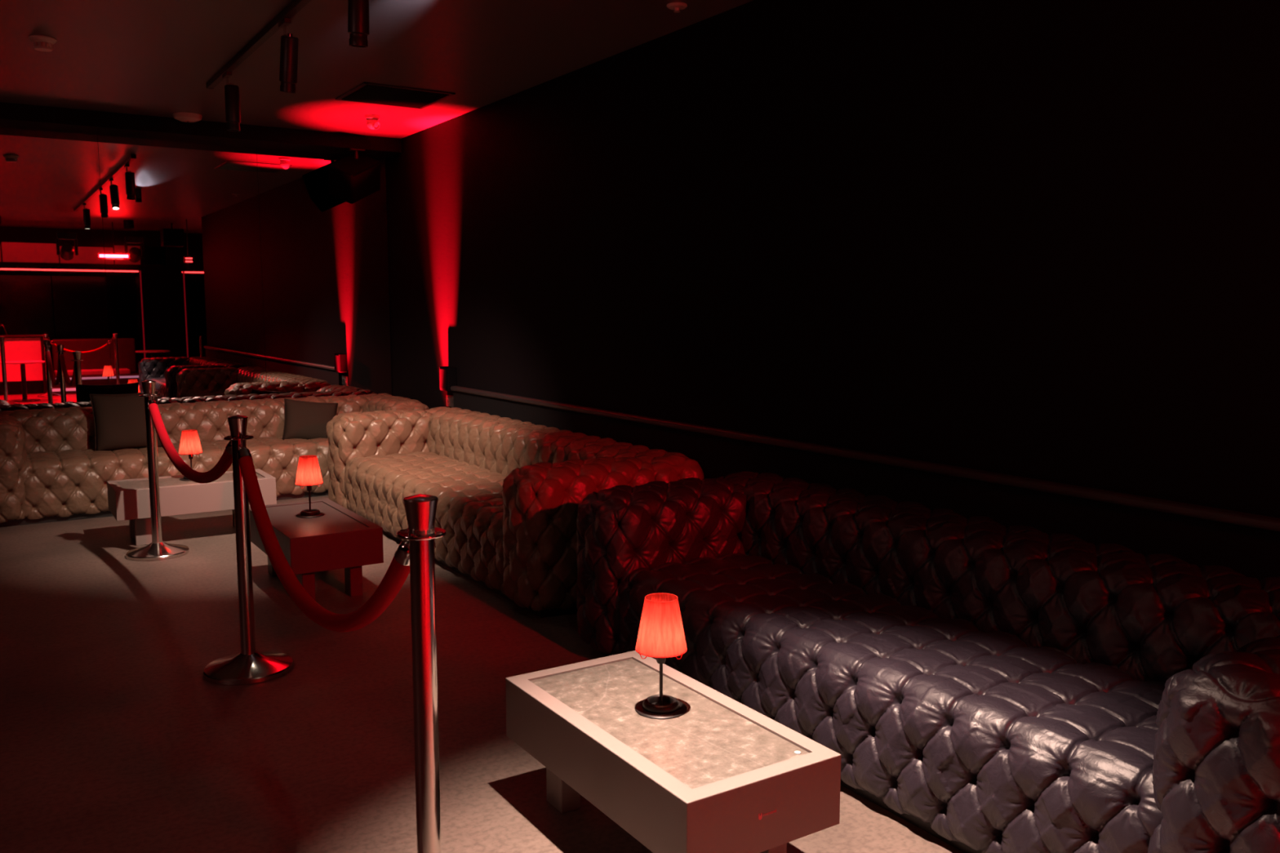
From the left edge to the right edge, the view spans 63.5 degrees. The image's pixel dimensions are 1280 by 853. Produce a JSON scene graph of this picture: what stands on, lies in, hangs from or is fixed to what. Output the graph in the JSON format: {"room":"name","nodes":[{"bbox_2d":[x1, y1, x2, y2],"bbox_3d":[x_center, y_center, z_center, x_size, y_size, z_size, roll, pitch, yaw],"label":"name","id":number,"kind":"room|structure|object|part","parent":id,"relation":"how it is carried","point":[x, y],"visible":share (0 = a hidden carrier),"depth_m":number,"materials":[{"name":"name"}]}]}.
{"room":"entertainment venue","nodes":[
{"label":"entertainment venue","id":0,"kind":"room"},
{"bbox_2d":[97,134,391,391],"bbox_3d":[-5.359,-0.793,7.038,7.460,2.790,0.188,-4,8,-33],"label":"wall","id":1,"kind":"structure","parent":0,"point":[97,135],"depth_m":7.83,"materials":[{"name":"black paint"}]},
{"bbox_2d":[0,127,391,410],"bbox_3d":[-5.213,-0.740,7.016,7.233,2.666,0.012,-4,8,-33],"label":"mirror","id":2,"kind":"object","parent":1,"relation":"attached to","point":[231,273],"visible":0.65,"depth_m":8.03,"materials":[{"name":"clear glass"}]},
{"bbox_3d":[-4.484,-0.794,7.483,1.128,2.666,0.012,-4,8,-33],"label":"panel","id":3,"kind":"part","parent":2,"relation":"part of","materials":[{"name":"white mirror"}]},
{"bbox_3d":[-3.534,-0.864,8.091,1.128,2.666,0.012,-4,8,-33],"label":"panel","id":4,"kind":"part","parent":2,"relation":"part of","materials":[{"name":"white mirror"}]},
{"bbox_3d":[-2.616,-0.931,8.678,1.053,2.666,0.012,-4,8,-33],"label":"panel","id":5,"kind":"part","parent":2,"relation":"part of","materials":[{"name":"white mirror"}]},
{"bbox_2d":[0,102,401,158],"bbox_3d":[-5.118,-2.103,6.696,7.260,0.110,0.392,-4,8,-33],"label":"ceiling beam","id":6,"kind":"structure","parent":1,"relation":"attached to","point":[12,115],"depth_m":7.66,"materials":[{"name":"black paint"}]},
{"bbox_2d":[328,148,380,204],"bbox_3d":[-2.305,-2.015,8.351,0.321,0.442,0.452,4,7,29],"label":"wall speaker","id":7,"kind":"object","parent":1,"relation":"attached to","point":[354,177],"visible":1,"depth_m":8.26,"materials":[{"name":"black plastic"}]},
{"bbox_3d":[-2.290,-2.232,8.341,0.120,0.008,0.080,-4,8,-33],"label":"bracket plate","id":8,"kind":"part","parent":7,"relation":"part of","materials":[{"name":"grey metal"}]},
{"bbox_2d":[352,162,380,203],"bbox_3d":[-2.200,-1.962,8.321,0.102,0.335,0.396,4,7,29],"label":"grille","id":9,"kind":"object","parent":7,"relation":"attached to","point":[366,175],"depth_m":8.29,"materials":[{"name":"black metal"}]},
{"bbox_2d":[0,0,752,138],"bbox_3d":[0.155,-1.565,0.879,10.200,0.150,16.400,-4,8,-33],"label":"ceiling","id":10,"kind":"structure","parent":0,"point":[157,58],"depth_m":5.55,"materials":[{"name":"grey paint"}]},
{"bbox_2d":[28,35,57,51],"bbox_3d":[-3.075,-1.969,5.323,0.128,0.062,0.128,-4,8,-33],"label":"smoke detector","id":11,"kind":"object","parent":10,"relation":"attached to","point":[41,42],"visible":1,"depth_m":5.29,"materials":[{"name":"grey plastic"}]},
{"bbox_2d":[173,111,202,122],"bbox_3d":[-3.253,-2.217,7.431,0.196,0.051,0.196,-4,8,-33],"label":"ceiling sensor","id":12,"kind":"object","parent":10,"relation":"attached to","point":[184,117],"visible":1,"depth_m":7.37,"materials":[{"name":"grey plastic"}]},
{"bbox_2d":[205,0,311,88],"bbox_3d":[-0.994,-1.809,3.817,0.042,0.036,6.150,-4,8,-33],"label":"track","id":13,"kind":"object","parent":10,"relation":"attached to","point":[295,6],"visible":1,"depth_m":5.27,"materials":[{"name":"grey metal"}]},
{"bbox_2d":[222,71,240,131],"bbox_3d":[-2.362,-1.880,5.987,0.082,0.322,0.110,-4,8,-33],"label":"track spotlight","id":14,"kind":"object","parent":13,"relation":"hanging from","point":[232,98],"visible":1,"depth_m":5.96,"materials":[{"name":"grey metal"}]},
{"bbox_3d":[-2.380,-1.997,5.962,0.014,0.045,0.014,-4,8,-33],"label":"stem","id":15,"kind":"part","parent":14,"relation":"part of","materials":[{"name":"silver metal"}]},
{"bbox_2d":[278,17,298,93],"bbox_3d":[-1.672,-1.759,4.924,0.082,0.321,0.164,-4,8,-33],"label":"track spotlight","id":16,"kind":"object","parent":13,"relation":"hanging from","point":[288,68],"visible":1,"depth_m":4.90,"materials":[{"name":"grey metal"}]},
{"bbox_3d":[-1.676,-1.872,4.876,0.014,0.045,0.014,-4,8,-33],"label":"stem","id":17,"kind":"part","parent":16,"relation":"part of","materials":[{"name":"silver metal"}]},
{"bbox_2d":[347,0,369,47],"bbox_3d":[-1.097,-1.655,4.038,0.082,0.324,0.121,-4,8,-33],"label":"track spotlight","id":18,"kind":"object","parent":13,"relation":"hanging from","point":[357,10],"visible":1,"depth_m":4.03,"materials":[{"name":"grey metal"}]},
{"bbox_2d":[364,114,379,129],"bbox_3d":[-1.934,-2.197,7.473,0.106,0.101,0.104,4,7,28],"label":"dome camera","id":19,"kind":"object","parent":10,"relation":"attached to","point":[372,122],"visible":1,"depth_m":7.44,"materials":[{"name":"grey plastic"}]},
{"bbox_2d":[335,81,455,109],"bbox_3d":[-1.605,-2.157,6.758,0.600,0.017,0.600,-4,8,-33],"label":"ceiling vent","id":20,"kind":"object","parent":10,"relation":"in","point":[365,92],"visible":1,"depth_m":6.70,"materials":[{"name":"grey metal"}]},
{"bbox_2d":[666,1,687,12],"bbox_3d":[0.169,-1.917,4.739,0.096,0.032,0.096,-4,8,-33],"label":"sprinkler","id":21,"kind":"object","parent":10,"relation":"attached to","point":[676,6],"visible":1,"depth_m":4.72,"materials":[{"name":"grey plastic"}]},
{"bbox_2d":[0,495,964,852],"bbox_3d":[0.155,1.355,1.214,10.200,0.150,16.400,-4,8,-33],"label":"floor","id":22,"kind":"structure","parent":0,"point":[114,737],"depth_m":3.58,"materials":[{"name":"concrete"}]},
{"bbox_2d":[125,379,189,561],"bbox_3d":[-2.775,0.236,5.891,0.332,1.006,0.332,-4,8,-33],"label":"stanchion","id":23,"kind":"object","parent":22,"relation":"on","point":[157,550],"visible":1,"depth_m":5.87,"materials":[{"name":"silver metal"}]},
{"bbox_2d":[147,392,232,483],"bbox_3d":[-2.152,0.079,4.909,0.053,0.331,2.228,-4,8,-33],"label":"rope","id":24,"kind":"object","parent":23,"relation":"hanging from","point":[225,461],"visible":0.84,"depth_m":4.98,"materials":[{"name":"red fabric"}]},
{"bbox_2d":[106,468,276,546],"bbox_3d":[-2.786,0.503,6.447,0.905,0.350,0.440,-4,8,-33],"label":"coffee table","id":25,"kind":"object","parent":22,"relation":"on","point":[127,499],"visible":0.64,"depth_m":6.23,"materials":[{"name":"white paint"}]},
{"bbox_3d":[-3.103,0.597,6.390,0.094,0.175,0.060,-4,8,-33],"label":"leg","id":26,"kind":"part","parent":25,"relation":"part of","materials":[{"name":"brown paint"}]},
{"bbox_3d":[-2.978,0.619,6.198,0.094,0.175,0.060,-4,8,-33],"label":"leg","id":27,"kind":"part","parent":25,"relation":"part of","materials":[{"name":"brown paint"}]},
{"bbox_2d":[178,429,202,480],"bbox_3d":[-2.801,0.177,6.442,0.140,0.306,0.140,-4,8,-34],"label":"table lamp","id":28,"kind":"object","parent":25,"relation":"on","point":[189,445],"visible":0.82,"depth_m":6.39,"materials":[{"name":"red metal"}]},
{"bbox_3d":[-2.801,0.096,6.433,0.137,0.140,0.137,-4,8,-34],"label":"lamp shade","id":29,"kind":"part","parent":28,"relation":"part of","materials":[{"name":"red fabric"}]},
{"bbox_3d":[-2.786,0.416,6.437,0.905,0.175,0.440,-4,8,-33],"label":"frame","id":30,"kind":"part","parent":25,"relation":"part of","materials":[{"name":"brown paint"}]},
{"bbox_3d":[-2.594,0.560,6.716,0.094,0.175,0.060,-4,8,-33],"label":"leg","id":31,"kind":"part","parent":25,"relation":"part of","materials":[{"name":"brown paint"}]},
{"bbox_2d":[0,393,429,527],"bbox_3d":[-3.206,0.183,7.725,3.156,0.693,1.015,-4,8,-33],"label":"tufted sofa","id":32,"kind":"object","parent":22,"relation":"on","point":[51,470],"visible":0.56,"depth_m":7.28,"materials":[{"name":"beige leather"}]},
{"bbox_3d":[-4.294,0.265,6.861,0.386,0.658,0.735,-4,8,-33],"label":"arm","id":33,"kind":"part","parent":32,"relation":"part of","materials":[{"name":"beige leather"}]},
{"bbox_2d":[88,391,163,451],"bbox_3d":[-3.672,-0.034,7.398,0.448,0.415,0.202,-5,8,-36],"label":"cushion","id":34,"kind":"object","parent":32,"relation":"on","point":[119,420],"visible":0.78,"depth_m":7.31,"materials":[{"name":"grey fabric"}]},
{"bbox_3d":[-3.148,0.315,7.652,2.527,0.386,0.747,-4,8,-33],"label":"seat","id":35,"kind":"part","parent":32,"relation":"part of","materials":[{"name":"beige leather"}]},
{"bbox_3d":[-3.376,0.137,7.986,3.156,0.660,0.386,-4,8,-33],"label":"backrest","id":36,"kind":"part","parent":32,"relation":"part of","materials":[{"name":"beige leather"}]},
{"bbox_2d":[282,398,337,439],"bbox_3d":[-2.562,-0.037,8.034,0.442,0.365,0.217,-3,7,-23],"label":"cushion","id":37,"kind":"object","parent":32,"relation":"on","point":[307,420],"visible":0.83,"depth_m":7.96,"materials":[{"name":"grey fabric"}]},
{"bbox_3d":[-1.965,0.094,8.352,0.386,0.658,0.735,-4,8,-33],"label":"arm","id":38,"kind":"part","parent":32,"relation":"part of","materials":[{"name":"beige leather"}]},
{"bbox_2d":[203,414,293,685],"bbox_3d":[-1.530,0.455,3.987,0.332,1.006,0.332,-4,8,-33],"label":"stanchion","id":39,"kind":"object","parent":22,"relation":"on","point":[250,666],"visible":0.98,"depth_m":3.97,"materials":[{"name":"silver metal"}]},
{"bbox_2d":[237,432,409,632],"bbox_3d":[-1.005,0.347,3.129,0.054,0.465,1.919,-4,8,-32],"label":"rope","id":40,"kind":"object","parent":39,"relation":"hanging from","point":[398,570],"visible":0.88,"depth_m":3.10,"materials":[{"name":"red fabric"}]},
{"bbox_2d":[249,498,383,600],"bbox_3d":[-1.679,0.635,5.295,0.440,0.350,0.905,-4,8,-33],"label":"coffee table","id":41,"kind":"object","parent":22,"relation":"on","point":[340,538],"visible":0.68,"depth_m":4.98,"materials":[{"name":"grey paint"}]},
{"bbox_3d":[-1.939,0.700,5.495,0.060,0.175,0.094,-4,8,-33],"label":"leg","id":42,"kind":"part","parent":41,"relation":"part of","materials":[{"name":"grey paint"}]},
{"bbox_3d":[-1.611,0.758,4.990,0.060,0.175,0.094,-4,8,-33],"label":"leg","id":43,"kind":"part","parent":41,"relation":"part of","materials":[{"name":"grey paint"}]},
{"bbox_2d":[295,455,324,517],"bbox_3d":[-1.701,0.305,5.314,0.140,0.306,0.140,2,7,17],"label":"table lamp","id":44,"kind":"object","parent":41,"relation":"on","point":[308,474],"visible":1,"depth_m":5.27,"materials":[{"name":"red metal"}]},
{"bbox_3d":[-1.701,0.224,5.305,0.137,0.140,0.137,2,7,17],"label":"lamp shade","id":45,"kind":"part","parent":44,"relation":"part of","materials":[{"name":"red fabric"}]},
{"bbox_3d":[-1.701,0.386,5.323,0.009,0.127,0.009,2,7,17],"label":"stem","id":46,"kind":"part","parent":44,"relation":"part of","materials":[{"name":"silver metal"}]},
{"bbox_3d":[-1.418,0.744,5.114,0.060,0.175,0.094,-4,8,-33],"label":"leg","id":47,"kind":"part","parent":41,"relation":"part of","materials":[{"name":"grey paint"}]},
{"bbox_2d":[396,493,446,852],"bbox_3d":[-0.480,0.647,2.317,0.332,1.006,0.332,-4,8,-33],"label":"stanchion","id":48,"kind":"object","parent":22,"relation":"on","point":[420,509],"visible":1,"depth_m":2.28,"materials":[{"name":"silver metal"}]},
{"bbox_2d":[325,406,703,617],"bbox_3d":[-0.930,0.361,6.179,1.015,0.693,3.216,-4,8,-33],"label":"tufted sofa","id":49,"kind":"object","parent":22,"relation":"on","point":[509,492],"visible":0.78,"depth_m":5.55,"materials":[{"name":"beige leather"}]},
{"bbox_3d":[-1.814,0.216,7.284,0.735,0.658,0.386,-4,8,-33],"label":"arm","id":50,"kind":"part","parent":49,"relation":"part of","materials":[{"name":"beige leather"}]},
{"bbox_3d":[-1.018,0.488,6.136,0.747,0.386,2.587,-4,8,-33],"label":"seat","id":51,"kind":"part","parent":49,"relation":"part of","materials":[{"name":"beige leather"}]},
{"bbox_3d":[-0.666,0.325,6.347,0.386,0.660,3.216,-4,8,-33],"label":"backrest","id":52,"kind":"part","parent":49,"relation":"part of","materials":[{"name":"beige leather"}]},
{"bbox_3d":[-0.281,0.488,4.920,0.735,0.658,0.386,-4,8,-33],"label":"arm","id":53,"kind":"part","parent":49,"relation":"part of","materials":[{"name":"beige leather"}]},
{"bbox_2d":[505,650,840,852],"bbox_3d":[0.046,0.928,2.744,0.452,0.350,0.906,-4,8,-33],"label":"coffee table","id":54,"kind":"object","parent":22,"relation":"on","point":[721,775],"visible":0.99,"depth_m":2.52,"materials":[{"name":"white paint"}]},
{"bbox_3d":[-0.219,0.993,2.942,0.060,0.175,0.094,-4,8,-33],"label":"leg","id":55,"kind":"part","parent":54,"relation":"part of","materials":[{"name":"brown paint"}]},
{"bbox_2d":[635,592,687,719],"bbox_3d":[0.056,0.602,2.740,0.140,0.306,0.140,-4,8,-33],"label":"table lamp","id":56,"kind":"object","parent":54,"relation":"on","point":[660,636],"visible":1,"depth_m":2.70,"materials":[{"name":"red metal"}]},
{"bbox_3d":[0.056,0.683,2.749,0.009,0.127,0.009,-4,8,-33],"label":"stem","id":57,"kind":"part","parent":56,"relation":"part of","materials":[{"name":"silver metal"}]},
{"bbox_3d":[0.056,0.521,2.731,0.137,0.140,0.137,-4,8,-33],"label":"lamp shade","id":58,"kind":"part","parent":56,"relation":"part of","materials":[{"name":"red fabric"}]},
{"bbox_3d":[0.312,1.036,2.567,0.060,0.175,0.094,-4,8,-33],"label":"leg","id":59,"kind":"part","parent":54,"relation":"part of","materials":[{"name":"brown paint"}]},
{"bbox_2d":[576,471,1279,852],"bbox_3d":[0.889,0.687,3.337,1.015,0.693,2.856,-4,8,-33],"label":"tufted sofa","id":60,"kind":"object","parent":22,"relation":"on","point":[989,686],"visible":0.96,"depth_m":2.94,"materials":[{"name":"grey leather"}]},
{"bbox_3d":[0.103,0.560,4.292,0.735,0.658,0.386,-4,8,-33],"label":"arm","id":61,"kind":"part","parent":60,"relation":"part of","materials":[{"name":"grey leather"}]},
{"bbox_3d":[0.800,0.815,3.295,0.747,0.386,2.226,-4,8,-33],"label":"seat","id":62,"kind":"part","parent":60,"relation":"part of","materials":[{"name":"grey leather"}]},
{"bbox_3d":[1.153,0.651,3.505,0.386,0.660,2.856,-4,8,-33],"label":"backrest","id":63,"kind":"part","parent":60,"relation":"part of","materials":[{"name":"grey leather"}]},
{"bbox_3d":[1.440,0.797,2.229,0.735,0.658,0.386,-4,8,-33],"label":"arm","id":64,"kind":"part","parent":60,"relation":"part of","materials":[{"name":"grey leather"}]},
{"bbox_2d":[385,0,1279,518],"bbox_3d":[0.138,-0.626,5.585,0.200,2.790,8.600,-4,8,-33],"label":"wall","id":65,"kind":"structure","parent":0,"point":[1036,239],"depth_m":4.02,"materials":[{"name":"black paint"}]},
{"bbox_2d":[439,366,457,391],"bbox_3d":[-1.460,-0.363,7.854,0.080,0.180,0.170,-4,8,-33],"label":"wall box","id":66,"kind":"object","parent":65,"relation":"attached to","point":[447,375],"visible":0.93,"depth_m":7.79,"materials":[{"name":"black metal"}]},
{"bbox_3d":[-1.492,-0.361,7.833,0.005,0.150,0.140,-4,8,-33],"label":"plate","id":67,"kind":"part","parent":66,"relation":"part of","materials":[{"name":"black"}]},
{"bbox_2d":[445,394,453,407],"bbox_3d":[-1.442,-0.193,7.903,0.017,0.090,0.200,-4,8,-33],"label":"socket plate","id":68,"kind":"object","parent":65,"relation":"attached to","point":[450,402],"visible":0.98,"depth_m":7.92,"materials":[{"name":"grey plastic"}]},
{"bbox_2d":[450,386,1279,533],"bbox_3d":[0.473,0.044,4.898,0.060,0.035,6.940,-4,8,-33],"label":"trim","id":69,"kind":"structure","parent":65,"relation":"attached to","point":[1184,509],"depth_m":3.80,"materials":[{"name":"black paint"}]},
{"bbox_2d":[453,391,1279,581],"bbox_3d":[0.484,0.453,4.951,0.035,0.790,6.940,-4,8,-33],"label":"wall ledge","id":70,"kind":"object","parent":65,"relation":"attached to","point":[1252,553],"depth_m":3.81,"materials":[{"name":"black paint"}]}
]}

